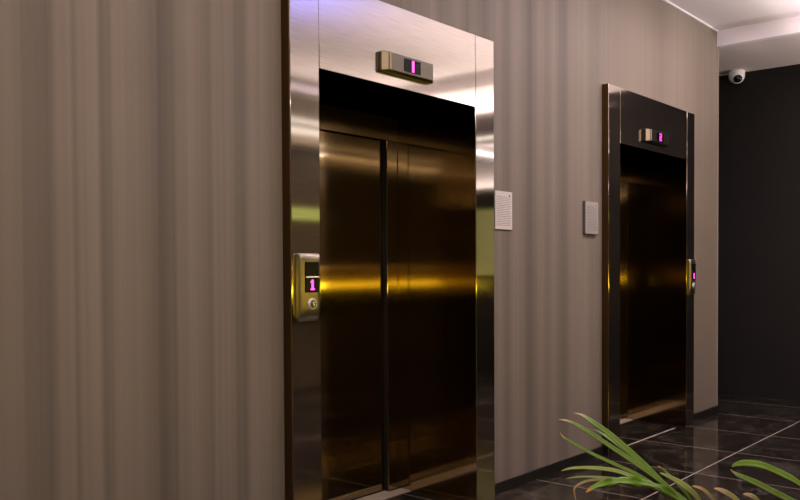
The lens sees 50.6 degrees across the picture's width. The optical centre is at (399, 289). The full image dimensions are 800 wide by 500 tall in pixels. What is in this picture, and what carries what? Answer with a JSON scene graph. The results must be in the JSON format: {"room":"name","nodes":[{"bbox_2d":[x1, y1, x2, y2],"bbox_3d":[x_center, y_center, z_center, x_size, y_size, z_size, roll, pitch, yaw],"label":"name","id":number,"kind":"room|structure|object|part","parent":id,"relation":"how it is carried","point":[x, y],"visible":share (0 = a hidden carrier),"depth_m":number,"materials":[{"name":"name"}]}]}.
{"room":"elevator lobby","nodes":[
{"label":"elevator lobby","id":0,"kind":"room"},
{"bbox_2d":[0,0,717,499],"bbox_3d":[-1.370,-0.477,3.521,1.200,3.405,11.637,1,2,40],"label":"wall","id":1,"kind":"structure","parent":0,"point":[142,329],"depth_m":3.34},
{"bbox_2d":[281,0,494,499],"bbox_3d":[-0.244,-0.088,4.420,0.730,2.576,1.544,1,2,40],"label":"elevator","id":2,"kind":"object","parent":1,"relation":"attached to","point":[388,178],"visible":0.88,"depth_m":4.70,"materials":[{"name":"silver metal"}]},
{"bbox_2d":[296,253,319,321],"bbox_3d":[-0.387,-0.008,3.650,0.046,0.294,0.122,1,2,40],"label":"panel","id":3,"kind":"object","parent":2,"relation":"attached to","point":[307,264],"visible":1,"depth_m":3.62,"materials":[{"name":"gold metal"}]},
{"bbox_3d":[-0.284,0.135,4.745,0.035,2.088,0.552,1,2,40],"label":"door panel","id":4,"kind":"part","parent":2,"relation":"part of","materials":[{"name":"brown metal"}]},
{"bbox_3d":[-0.363,1.193,4.553,0.115,0.009,1.187,1,2,40],"label":"door sill","id":5,"kind":"part","parent":2,"relation":"part of","materials":[{"name":"metal"}]},
{"bbox_3d":[-0.049,0.160,4.974,0.020,2.050,0.098,1,2,40],"label":"door post","id":6,"kind":"part","parent":2,"relation":"part of","materials":[{"name":"brown metal"}]},
{"bbox_2d":[379,51,432,83],"bbox_3d":[0.044,-1.084,4.140,0.050,0.094,0.392,1,2,40],"label":"indicator","id":7,"kind":"object","parent":2,"relation":"attached to","point":[389,62],"visible":1,"depth_m":4.09,"materials":[{"name":"silver"}]},
{"bbox_2d":[494,190,511,229],"bbox_3d":[0.601,-0.458,4.921,0.008,0.226,0.183,1,2,40],"label":"notice","id":8,"kind":"object","parent":1,"relation":"attached to","point":[502,200],"visible":1,"depth_m":4.91,"materials":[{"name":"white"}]},
{"bbox_2d":[583,201,597,234],"bbox_3d":[1.291,-0.482,5.730,0.020,0.222,0.186,1,2,40],"label":"notice","id":9,"kind":"object","parent":1,"relation":"attached to","point":[590,209],"visible":1,"depth_m":5.71,"materials":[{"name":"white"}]},
{"bbox_2d":[495,406,717,494],"bbox_3d":[-0.893,1.201,3.173,0.012,0.060,11.649,1,2,40],"label":"baseboard","id":10,"kind":"structure","parent":1,"relation":"attached to","point":[519,480],"depth_m":5.38,"materials":[{"name":"black"}]},
{"bbox_2d":[602,83,694,454],"bbox_3d":[1.666,-0.151,6.686,0.730,2.576,1.563,1,2,40],"label":"elevator","id":11,"kind":"object","parent":1,"relation":"attached to","point":[648,188],"visible":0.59,"depth_m":7.00,"materials":[{"name":"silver metal"}]},
{"bbox_3d":[1.878,0.096,7.260,0.020,2.050,0.098,1,2,40],"label":"door post","id":12,"kind":"part","parent":11,"relation":"part of","materials":[{"name":"brown metal"}]},
{"bbox_3d":[1.554,1.130,6.827,0.115,0.009,1.216,1,2,40],"label":"door sill","id":13,"kind":"part","parent":11,"relation":"part of","materials":[{"name":"metal"}]},
{"bbox_2d":[644,128,668,146],"bbox_3d":[1.944,-1.144,6.394,0.050,0.094,0.392,1,2,40],"label":"indicator","id":14,"kind":"object","parent":11,"relation":"attached to","point":[652,136],"visible":1,"depth_m":6.33,"materials":[{"name":"grey metal"}]},
{"bbox_2d":[687,259,695,294],"bbox_3d":[2.401,-0.099,6.958,0.046,0.294,0.122,1,2,40],"label":"panel","id":15,"kind":"object","parent":11,"relation":"attached to","point":[691,264],"visible":1,"depth_m":6.92,"materials":[{"name":"gold metal"}]},
{"bbox_2d":[662,0,718,31],"bbox_3d":[-0.920,-2.165,3.081,0.016,0.014,11.616,1,2,40],"label":"trim","id":16,"kind":"structure","parent":1,"relation":"attached to","point":[666,1],"depth_m":7.02,"materials":[{"name":"white paint"}]},
{"bbox_2d":[717,47,718,405],"bbox_3d":[2.386,-0.532,7.972,1.206,3.268,0.012,1,2,40],"label":"trim","id":17,"kind":"structure","parent":1,"relation":"attached to","point":[718,47],"depth_m":7.58,"materials":[{"name":"beige"}]},
{"bbox_2d":[717,16,799,47],"bbox_3d":[4.445,-2.255,6.201,4.200,0.237,0.070,1,2,40],"label":"trim","id":18,"kind":"structure","parent":1,"relation":"attached to","point":[785,27],"depth_m":7.30,"materials":[{"name":"white paint"}]},
{"bbox_2d":[351,394,799,499],"bbox_3d":[0.391,1.282,2.846,6.200,0.100,13.000,1,2,40],"label":"floor","id":19,"kind":"structure","parent":0,"point":[703,453],"depth_m":5.79,"materials":[{"name":"tile"}]},
{"bbox_2d":[559,413,799,499],"bbox_3d":[1.040,0.776,1.735,1.258,0.957,0.977,-1,1,-14],"label":"potted palm","id":20,"kind":"object","parent":19,"relation":"on","point":[637,480],"visible":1,"depth_m":1.88,"materials":[{"name":"green plant"}]},
{"bbox_2d":[668,0,799,29],"bbox_3d":[0.685,-2.198,1.662,4.300,0.100,11.717,1,2,40],"label":"ceiling","id":21,"kind":"structure","parent":0,"point":[719,14],"depth_m":6.94,"materials":[{"name":"paint"}]},
{"bbox_2d":[718,64,799,400],"bbox_3d":[4.538,-0.538,7.737,6.200,3.268,0.100,1,2,40],"label":"wall","id":22,"kind":"structure","parent":0,"point":[759,158],"depth_m":8.46,"materials":[{"name":"black paint"}]},
{"bbox_2d":[728,69,744,83],"bbox_3d":[3.364,-2.116,8.460,0.156,0.134,0.158,-1,2,-29],"label":"security camera","id":23,"kind":"object","parent":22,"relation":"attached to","point":[735,76],"visible":1,"depth_m":8.40,"materials":[{"name":"white plastic"}]},
{"bbox_2d":[719,34,799,75],"bbox_3d":[4.155,-2.209,7.253,6.200,0.100,1.263,1,2,40],"label":"ceiling","id":24,"kind":"structure","parent":22,"relation":"attached to","point":[783,51],"depth_m":7.85,"materials":[{"name":"paint"}]}
]}

